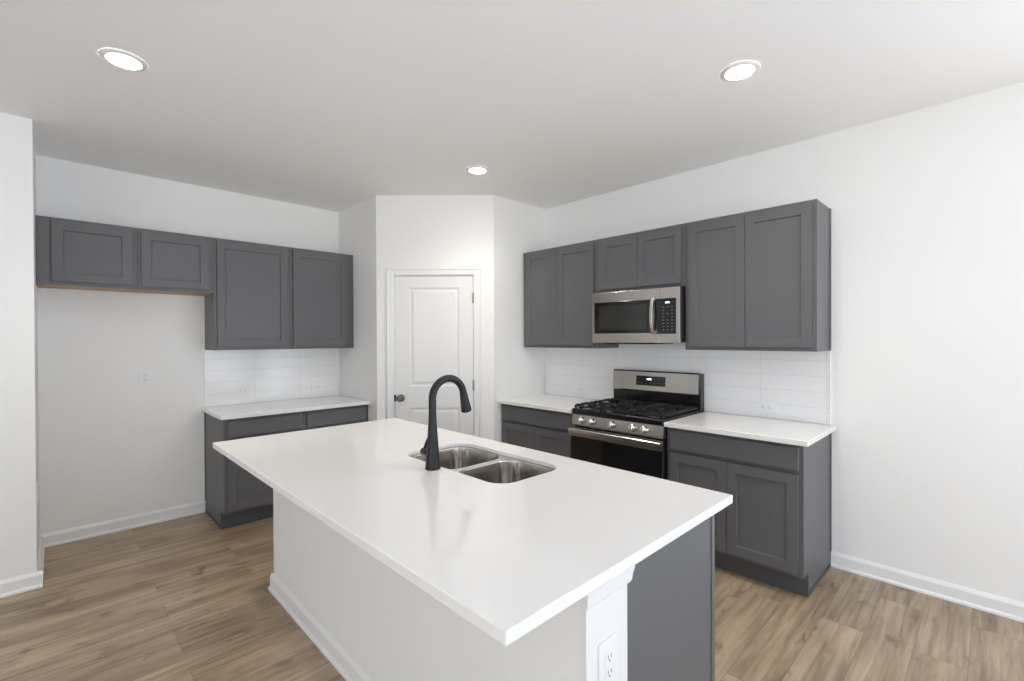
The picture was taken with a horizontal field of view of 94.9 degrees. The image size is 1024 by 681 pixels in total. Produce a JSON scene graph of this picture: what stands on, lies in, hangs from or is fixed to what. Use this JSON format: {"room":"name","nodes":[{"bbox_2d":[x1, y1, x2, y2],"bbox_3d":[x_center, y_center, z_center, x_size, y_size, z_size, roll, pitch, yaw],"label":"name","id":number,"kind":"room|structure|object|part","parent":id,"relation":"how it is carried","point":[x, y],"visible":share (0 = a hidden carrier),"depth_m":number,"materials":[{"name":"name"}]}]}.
{"room":"kitchen","nodes":[
{"label":"kitchen","id":0,"kind":"room"},
{"bbox_2d":[0,112,39,580],"bbox_3d":[-4.418,0.088,1.812,3.635,2.760,0.857,-1,0,-44],"label":"wall","id":1,"kind":"structure","parent":0,"point":[19,418],"depth_m":2.73,"materials":[{"name":"white paint"}]},
{"bbox_2d":[0,570,42,597],"bbox_3d":[-4.053,1.422,1.555,3.539,0.093,0.024,-1,0,-44],"label":"baseboard","id":2,"kind":"structure","parent":1,"relation":"attached to","point":[31,581],"depth_m":2.73,"materials":[{"name":"white paint"}]},
{"bbox_2d":[36,480,38,501],"bbox_3d":[-2.885,0.910,2.859,0.008,0.120,0.074,-1,0,-44],"label":"wall outlet","id":3,"kind":"object","parent":1,"relation":"attached to","point":[37,485],"visible":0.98,"depth_m":2.83,"materials":[{"name":"white plastic"}]},
{"bbox_2d":[37,535,44,570],"bbox_3d":[-3.059,1.408,3.053,0.024,0.093,0.737,-1,0,-44],"label":"baseboard","id":4,"kind":"structure","parent":1,"relation":"attached to","point":[40,566],"depth_m":3.05,"materials":[{"name":"white paint"}]},
{"bbox_2d":[36,155,338,534],"bbox_3d":[-2.025,0.061,4.655,3.760,2.760,0.120,-1,0,-44],"label":"wall","id":5,"kind":"structure","parent":0,"point":[112,446],"depth_m":3.65,"materials":[{"name":"white paint"}]},
{"bbox_2d":[36,215,137,291],"bbox_3d":[-3.026,-0.602,3.357,0.520,0.448,0.341,-1,0,-44],"label":"upper cabinet","id":6,"kind":"object","parent":5,"relation":"attached to","point":[70,254],"visible":1,"depth_m":3.23,"materials":[{"name":"grey paint"}]},
{"bbox_3d":[-3.038,-0.380,3.372,0.516,0.003,0.300,-1,0,-44],"label":"panel","id":7,"kind":"part","parent":6,"relation":"part of","materials":[{"name":"brown wood"}]},
{"bbox_3d":[-2.898,-0.602,3.256,0.419,0.400,0.019,-1,0,-44],"label":"door","id":8,"kind":"part","parent":6,"relation":"part of","materials":[{"name":"grey paint"}]},
{"bbox_2d":[41,501,204,547],"bbox_3d":[-2.962,1.404,3.645,0.989,0.093,0.024,-1,0,-44],"label":"baseboard","id":9,"kind":"structure","parent":5,"relation":"attached to","point":[50,539],"depth_m":3.60,"materials":[{"name":"white paint"}]},
{"bbox_2d":[139,369,150,384],"bbox_3d":[-2.900,0.284,3.714,0.074,0.120,0.008,-1,0,-44],"label":"wall outlet","id":10,"kind":"object","parent":5,"relation":"attached to","point":[144,375],"visible":1,"depth_m":3.71,"materials":[{"name":"white plastic"}]},
{"bbox_2d":[133,228,212,295],"bbox_3d":[-2.668,-0.606,3.705,0.476,0.448,0.341,-1,0,-44],"label":"upper cabinet","id":11,"kind":"object","parent":5,"relation":"attached to","point":[172,263],"visible":0.96,"depth_m":3.58,"materials":[{"name":"grey paint"}]},
{"bbox_3d":[-2.680,-0.384,3.720,0.472,0.003,0.300,-1,0,-44],"label":"panel","id":12,"kind":"part","parent":11,"relation":"part of","materials":[{"name":"brown wood"}]},
{"bbox_2d":[204,238,289,349],"bbox_3d":[-2.286,-0.382,4.077,0.585,0.903,0.341,-1,0,-44],"label":"upper cabinet","id":13,"kind":"object","parent":5,"relation":"attached to","point":[248,307],"visible":0.97,"depth_m":3.94,"materials":[{"name":"grey paint"}]},
{"bbox_2d":[204,348,339,406],"bbox_3d":[-2.191,0.311,4.403,1.185,0.486,0.010,-1,0,-44],"label":"tile backsplash","id":14,"kind":"structure","parent":5,"relation":"attached to","point":[271,374],"depth_m":4.34,"materials":[{"name":"white tile"}]},
{"bbox_3d":[-2.612,0.316,3.992,0.008,0.486,0.010,-1,0,-44],"label":"edge trim","id":15,"kind":"part","parent":14,"relation":"part of","materials":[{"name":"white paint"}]},
{"bbox_2d":[236,386,250,394],"bbox_3d":[-2.397,0.440,4.192,0.120,0.074,0.008,-1,0,-44],"label":"wall outlet","id":16,"kind":"object","parent":14,"relation":"attached to","point":[245,390],"visible":1,"depth_m":4.19,"materials":[{"name":"white plastic"}]},
{"bbox_2d":[311,383,323,390],"bbox_3d":[-1.924,0.450,4.653,0.120,0.074,0.008,-1,0,-44],"label":"wall outlet","id":17,"kind":"object","parent":14,"relation":"attached to","point":[314,386],"visible":1,"depth_m":4.65,"materials":[{"name":"white plastic"}]},
{"bbox_2d":[290,247,353,348],"bbox_3d":[-1.864,-0.386,4.487,0.590,0.903,0.341,-1,0,-44],"label":"upper cabinet","id":18,"kind":"object","parent":5,"relation":"attached to","point":[321,282],"visible":0.95,"depth_m":4.35,"materials":[{"name":"grey paint"}]},
{"bbox_2d":[339,196,376,420],"bbox_3d":[-1.458,0.059,4.579,0.110,2.760,0.780,-1,0,-44],"label":"wall","id":19,"kind":"structure","parent":0,"point":[357,223],"depth_m":4.46,"materials":[{"name":"white paint"}]},
{"bbox_2d":[376,195,493,439],"bbox_3d":[-0.694,0.057,4.315,1.063,2.760,0.110,0,0,0],"label":"wall","id":20,"kind":"structure","parent":0,"point":[413,231],"depth_m":4.25,"materials":[{"name":"white paint"}]},
{"bbox_2d":[386,268,481,437],"bbox_3d":[-0.706,0.387,4.286,0.854,2.102,0.172,0,0,0],"label":"door","id":21,"kind":"structure","parent":20,"relation":"in","point":[433,315],"depth_m":4.27,"materials":[{"name":"white paint"}]},
{"bbox_3d":[-1.006,0.514,4.235,0.066,0.066,0.068,0,0,0],"label":"knob","id":22,"kind":"part","parent":21,"relation":"part of","materials":[{"name":"metal"}]},
{"bbox_2d":[268,489,634,680],"bbox_3d":[-0.544,1.016,2.004,0.236,0.869,2.279,-1,0,-44],"label":"wall","id":23,"kind":"structure","parent":0,"point":[371,623],"depth_m":1.75,"materials":[{"name":"white paint"}]},
{"bbox_3d":[-0.564,1.404,1.990,0.182,0.093,2.274,-1,0,-44],"label":"baseboard","id":24,"kind":"part","parent":23,"relation":"part of","materials":[{"name":"white paint"}]},
{"bbox_3d":[0.236,1.017,1.195,0.180,0.868,0.020,-1,0,-44],"label":"post","id":25,"kind":"part","parent":23,"relation":"part of","materials":[{"name":"white paint"}]},
{"bbox_2d":[598,632,616,680],"bbox_3d":[0.242,0.811,1.181,0.079,0.126,0.008,-1,0,-44],"label":"wall outlet","id":26,"kind":"object","parent":23,"relation":"attached to","point":[607,650],"visible":1,"depth_m":1.18,"materials":[{"name":"white plastic"}]},
{"bbox_2d":[605,647,612,665],"bbox_3d":[0.244,0.791,1.179,0.034,0.033,0.003,-1,0,-44],"label":"receptacle","id":27,"kind":"object","parent":26,"relation":"attached to","point":[608,650],"depth_m":1.18,"materials":[{"name":"white plastic"}]},
{"bbox_2d":[605,663,612,680],"bbox_3d":[0.244,0.830,1.179,0.034,0.033,0.003,-1,0,-44],"label":"receptacle","id":28,"kind":"object","parent":26,"relation":"attached to","point":[608,666],"depth_m":1.18,"materials":[{"name":"white plastic"}]},
{"bbox_3d":[0.254,0.613,1.197,0.212,0.060,0.008,-1,0,-44],"label":"cap moulding","id":29,"kind":"part","parent":23,"relation":"part of","materials":[{"name":"white paint"}]},
{"bbox_2d":[0,0,1023,211],"bbox_3d":[-0.471,-1.360,0.438,7.395,0.120,8.328,-1,0,-44],"label":"ceiling","id":30,"kind":"structure","parent":0,"point":[331,105],"depth_m":2.39,"materials":[{"name":"paint"}]},
{"bbox_2d":[98,48,147,71],"bbox_3d":[-1.800,-1.300,2.180,0.180,0.008,0.180,-1,0,-44],"label":"recessed light","id":31,"kind":"object","parent":30,"relation":"in","point":[121,59],"visible":1,"depth_m":2.17,"materials":[{"name":"white paint"}]},
{"bbox_2d":[466,166,488,174],"bbox_3d":[-0.266,-1.315,3.620,0.180,0.008,0.180,-1,0,-44],"label":"recessed light","id":32,"kind":"object","parent":30,"relation":"in","point":[477,170],"visible":1,"depth_m":3.61,"materials":[{"name":"white paint"}]},
{"bbox_2d":[720,60,760,81],"bbox_3d":[1.111,-1.312,2.291,0.180,0.008,0.180,-1,0,-44],"label":"recessed light","id":33,"kind":"object","parent":30,"relation":"in","point":[742,70],"visible":1,"depth_m":2.28,"materials":[{"name":"white paint"}]},
{"bbox_2d":[0,511,1023,680],"bbox_3d":[-0.459,1.510,0.455,7.395,0.100,8.328,-1,0,-44],"label":"floor","id":34,"kind":"structure","parent":0,"point":[188,598],"depth_m":2.40,"materials":[{"name":"brown wood"}]},
{"bbox_2d":[204,411,303,528],"bbox_3d":[-2.181,1.016,3.982,0.601,0.857,0.627,-1,0,-44],"label":"base cabinet","id":35,"kind":"object","parent":34,"relation":"on","point":[234,496],"visible":0.41,"depth_m":3.71,"materials":[{"name":"grey paint"}]},
{"bbox_3d":[-1.965,1.027,3.768,0.548,0.538,0.019,-1,0,-44],"label":"door","id":36,"kind":"part","parent":35,"relation":"part of","materials":[{"name":"grey paint"}]},
{"bbox_3d":[-1.967,0.671,3.766,0.548,0.127,0.020,-1,0,-44],"label":"drawer","id":37,"kind":"part","parent":35,"relation":"part of","materials":[{"name":"grey paint"}]},
{"bbox_2d":[201,395,369,419],"bbox_3d":[-1.971,0.571,4.166,1.207,0.030,0.655,-1,0,-44],"label":"countertop","id":38,"kind":"structure","parent":35,"relation":"on","point":[225,412],"depth_m":4.02,"materials":[{"name":"white stone"}]},
{"bbox_2d":[304,404,367,429],"bbox_3d":[-1.756,1.012,4.396,0.583,0.857,0.627,-1,0,-44],"label":"base cabinet","id":39,"kind":"object","parent":34,"relation":"on","point":[314,419],"visible":0.16,"depth_m":4.15,"materials":[{"name":"grey paint"}]},
{"bbox_2d":[502,404,574,457],"bbox_3d":[0.414,0.998,4.231,0.627,0.869,0.846,-1,0,-44],"label":"base cabinet","id":40,"kind":"object","parent":34,"relation":"on","point":[542,430],"visible":0.33,"depth_m":3.98,"materials":[{"name":"grey paint"}]},
{"bbox_3d":[0.057,1.010,4.163,0.019,0.550,0.398,-1,0,-44],"label":"door","id":41,"kind":"part","parent":40,"relation":"part of","materials":[{"name":"grey paint"}]},
{"bbox_3d":[0.195,0.649,4.018,0.020,0.127,0.798,-1,0,-44],"label":"drawer","id":42,"kind":"part","parent":40,"relation":"part of","materials":[{"name":"grey paint"}]},
{"bbox_3d":[0.210,0.936,4.033,0.019,0.742,0.846,-1,0,-44],"label":"frame","id":43,"kind":"part","parent":40,"relation":"part of","materials":[{"name":"grey paint"}]},
{"bbox_2d":[498,394,606,412],"bbox_3d":[0.402,0.548,4.219,0.655,0.030,0.846,-1,0,-44],"label":"countertop","id":44,"kind":"structure","parent":40,"relation":"on","point":[558,403],"depth_m":4.17,"materials":[{"name":"white stone"}]},
{"bbox_3d":[0.336,1.011,3.876,0.019,0.550,0.398,-1,0,-44],"label":"door","id":45,"kind":"part","parent":40,"relation":"part of","materials":[{"name":"grey paint"}]},
{"bbox_2d":[568,369,703,479],"bbox_3d":[0.952,0.839,3.619,0.686,1.192,0.772,-1,0,-44],"label":"gas range","id":46,"kind":"object","parent":34,"relation":"on","point":[627,431],"visible":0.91,"depth_m":3.53,"materials":[{"name":"silver metal"}]},
{"bbox_3d":[0.723,0.701,3.395,0.048,0.055,0.772,-1,0,-44],"label":"handle","id":47,"kind":"part","parent":46,"relation":"part of","materials":[{"name":"metal"}]},
{"bbox_3d":[0.739,0.976,3.414,0.004,0.482,0.760,-1,0,-44],"label":"door glass","id":48,"kind":"part","parent":46,"relation":"part of","materials":[{"name":"black glass"}]},
{"bbox_3d":[0.753,0.944,3.425,0.034,0.555,0.768,-1,0,-44],"label":"oven door","id":49,"kind":"part","parent":46,"relation":"part of","materials":[{"name":"black glass"}]},
{"bbox_3d":[0.752,0.611,3.423,0.038,0.084,0.770,-1,0,-44],"label":"control panel","id":50,"kind":"part","parent":46,"relation":"part of","materials":[{"name":"metal"}]},
{"bbox_3d":[0.843,0.607,3.293,0.039,0.054,0.053,-1,0,-44],"label":"knob","id":51,"kind":"part","parent":46,"relation":"part of","materials":[{"name":"metal"}]},
{"bbox_2d":[572,398,700,425],"bbox_3d":[0.944,0.527,3.610,0.579,0.078,0.772,-1,0,-44],"label":"cooktop","id":52,"kind":"object","parent":46,"relation":"in","point":[627,411],"depth_m":3.52,"materials":[{"name":"black metal"}]},
{"bbox_3d":[0.906,0.608,3.228,0.039,0.054,0.053,-1,0,-44],"label":"knob","id":53,"kind":"part","parent":46,"relation":"part of","materials":[{"name":"metal"}]},
{"bbox_3d":[1.147,0.324,3.811,0.036,0.166,0.752,-1,0,-44],"label":"backguard panel","id":54,"kind":"part","parent":46,"relation":"part of","materials":[{"name":"metal"}]},
{"bbox_2d":[627,514,714,680],"bbox_3d":[-0.283,1.013,2.245,0.581,0.868,2.249,-1,0,-44],"label":"base cabinet","id":55,"kind":"object","parent":34,"relation":"on","point":[671,591],"visible":0.04,"depth_m":1.45,"materials":[{"name":"grey paint"}]},
{"bbox_2d":[213,418,732,645],"bbox_3d":[-0.422,0.565,2.121,1.117,0.030,2.325,-1,0,-44],"label":"countertop","id":56,"kind":"structure","parent":55,"relation":"on","point":[507,559],"depth_m":1.53,"materials":[{"name":"white stone"}]},
{"bbox_2d":[420,375,471,470],"bbox_3d":[-0.294,0.348,2.104,0.244,0.401,0.108,-1,0,-44],"label":"kitchen faucet","id":57,"kind":"object","parent":56,"relation":"on","point":[430,449],"visible":1,"depth_m":2.02,"materials":[{"name":"black metal"}]},
{"bbox_2d":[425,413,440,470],"bbox_3d":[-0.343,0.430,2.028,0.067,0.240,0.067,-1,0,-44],"label":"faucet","id":58,"kind":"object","parent":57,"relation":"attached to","point":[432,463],"depth_m":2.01,"materials":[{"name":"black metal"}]},
{"bbox_3d":[-0.283,0.229,2.086,0.201,0.161,0.032,-1,0,-44],"label":"spout","id":59,"kind":"part","parent":57,"relation":"part of","materials":[{"name":"black metal"}]},
{"bbox_2d":[410,446,554,483],"bbox_3d":[-0.155,0.667,2.174,0.436,0.200,0.774,-1,0,-44],"label":"sink","id":60,"kind":"object","parent":56,"relation":"in","point":[480,464],"visible":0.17,"depth_m":2.23,"materials":[{"name":"metal"}]},
{"bbox_3d":[-0.278,0.667,2.300,0.373,0.199,0.356,-1,0,-44],"label":"bowl","id":61,"kind":"part","parent":60,"relation":"part of","materials":[{"name":"metal"}]},
{"bbox_3d":[-0.023,0.667,2.038,0.373,0.199,0.330,-1,0,-44],"label":"bowl","id":62,"kind":"part","parent":60,"relation":"part of","materials":[{"name":"metal"}]},
{"bbox_2d":[667,427,831,597],"bbox_3d":[1.538,1.000,3.077,0.627,0.869,0.809,-1,0,-44],"label":"base cabinet","id":63,"kind":"object","parent":34,"relation":"on","point":[776,530],"visible":0.73,"depth_m":2.78,"materials":[{"name":"grey paint"}]},
{"bbox_3d":[1.183,1.013,3.005,0.019,0.550,0.368,-1,0,-44],"label":"door","id":64,"kind":"part","parent":63,"relation":"part of","materials":[{"name":"grey paint"}]},
{"bbox_3d":[1.318,0.651,2.864,0.020,0.127,0.758,-1,0,-44],"label":"drawer","id":65,"kind":"part","parent":63,"relation":"part of","materials":[{"name":"grey paint"}]},
{"bbox_2d":[664,411,836,446],"bbox_3d":[1.535,0.551,3.054,0.655,0.030,0.834,-1,0,-44],"label":"countertop","id":66,"kind":"structure","parent":63,"relation":"on","point":[805,434],"depth_m":2.94,"materials":[{"name":"white stone"}]},
{"bbox_3d":[1.448,1.013,2.734,0.019,0.550,0.384,-1,0,-44],"label":"door","id":67,"kind":"part","parent":63,"relation":"part of","materials":[{"name":"grey paint"}]},
{"bbox_2d":[493,195,545,441],"bbox_3d":[0.050,0.053,4.544,0.701,2.760,0.110,-1,0,-44],"label":"wall","id":68,"kind":"structure","parent":0,"point":[519,228],"depth_m":4.43,"materials":[{"name":"white paint"}]},
{"bbox_2d":[545,82,1023,602],"bbox_3d":[2.184,0.054,2.940,0.120,2.760,8.208,-1,0,-44],"label":"wall","id":69,"kind":"structure","parent":0,"point":[926,205],"depth_m":2.71,"materials":[{"name":"white paint"}]},
{"bbox_2d":[524,240,618,347],"bbox_3d":[0.519,-0.395,4.314,0.341,0.903,0.850,-1,0,-44],"label":"upper cabinet","id":70,"kind":"object","parent":69,"relation":"attached to","point":[560,283],"visible":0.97,"depth_m":4.16,"materials":[{"name":"grey paint"}]},
{"bbox_3d":[0.272,-0.394,4.337,0.019,0.855,0.384,-1,0,-44],"label":"door","id":71,"kind":"part","parent":70,"relation":"part of","materials":[{"name":"grey paint"}]},
{"bbox_3d":[0.544,-0.393,4.057,0.019,0.855,0.390,-1,0,-44],"label":"door","id":72,"kind":"part","parent":70,"relation":"part of","materials":[{"name":"grey paint"}]},
{"bbox_2d":[597,223,685,292],"bbox_3d":[1.080,-0.621,3.735,0.341,0.448,0.762,-1,0,-44],"label":"upper cabinet","id":73,"kind":"object","parent":69,"relation":"attached to","point":[653,258],"visible":0.9,"depth_m":3.58,"materials":[{"name":"grey paint"}]},
{"bbox_3d":[0.847,-0.620,3.744,0.019,0.400,0.344,-1,0,-44],"label":"door","id":74,"kind":"part","parent":73,"relation":"part of","materials":[{"name":"grey paint"}]},
{"bbox_2d":[592,286,685,343],"bbox_3d":[1.044,-0.188,3.698,0.433,0.416,0.753,-1,0,-44],"label":"microwave oven","id":75,"kind":"object","parent":73,"relation":"attached to","point":[653,315],"visible":0.96,"depth_m":3.53,"materials":[{"name":"silver metal"}]},
{"bbox_3d":[0.876,-0.189,3.644,0.031,0.400,0.596,-1,0,-44],"label":"door","id":76,"kind":"part","parent":75,"relation":"part of","materials":[{"name":"metal"}]},
{"bbox_3d":[1.024,-0.187,3.440,0.045,0.266,0.026,-1,0,-44],"label":"handle","id":77,"kind":"part","parent":75,"relation":"part of","materials":[{"name":"metal"}]},
{"bbox_3d":[1.139,-0.188,3.374,0.031,0.400,0.155,-1,0,-44],"label":"control panel","id":78,"kind":"part","parent":75,"relation":"part of","materials":[{"name":"metal"}]},
{"bbox_3d":[1.092,-0.620,3.493,0.019,0.400,0.350,-1,0,-44],"label":"door","id":79,"kind":"part","parent":73,"relation":"part of","materials":[{"name":"grey paint"}]},
{"bbox_2d":[546,348,830,424],"bbox_3d":[1.191,0.295,3.869,0.010,0.474,2.422,-1,0,-44],"label":"tile backsplash","id":80,"kind":"structure","parent":69,"relation":"attached to","point":[798,382],"depth_m":3.46,"materials":[{"name":"white tile"}]},
{"bbox_2d":[575,385,584,393],"bbox_3d":[0.640,0.453,4.426,0.008,0.074,0.120,-1,0,-44],"label":"wall outlet","id":81,"kind":"object","parent":80,"relation":"attached to","point":[578,389],"visible":1,"depth_m":4.43,"materials":[{"name":"white plastic"}]},
{"bbox_2d":[757,401,775,413],"bbox_3d":[1.769,0.459,3.267,0.008,0.074,0.120,-1,0,-44],"label":"wall outlet","id":82,"kind":"object","parent":80,"relation":"attached to","point":[767,407],"visible":1,"depth_m":3.27,"materials":[{"name":"white plastic"}]},
{"bbox_3d":[2.032,0.296,3.004,0.010,0.474,0.008,-1,0,-44],"label":"edge trim","id":83,"kind":"part","parent":80,"relation":"part of","materials":[{"name":"white tile"}]},
{"bbox_2d":[685,199,830,351],"bbox_3d":[1.631,-0.392,3.171,0.341,0.903,0.814,-1,0,-44],"label":"upper cabinet","id":84,"kind":"object","parent":69,"relation":"attached to","point":[757,280],"visible":1,"depth_m":2.99,"materials":[{"name":"grey paint"}]},
{"bbox_3d":[1.384,-0.392,3.195,0.019,0.855,0.380,-1,0,-44],"label":"door","id":85,"kind":"part","parent":84,"relation":"part of","materials":[{"name":"grey paint"}]},
{"bbox_3d":[1.649,-0.391,2.922,0.019,0.855,0.376,-1,0,-44],"label":"door","id":86,"kind":"part","parent":84,"relation":"part of","materials":[{"name":"grey paint"}]},
{"bbox_2d":[831,551,1023,622],"bbox_3d":[2.525,1.389,2.500,0.024,0.093,1.398,-1,0,-44],"label":"baseboard","id":87,"kind":"structure","parent":69,"relation":"attached to","point":[990,603],"depth_m":2.65,"materials":[{"name":"white paint"}]}
]}

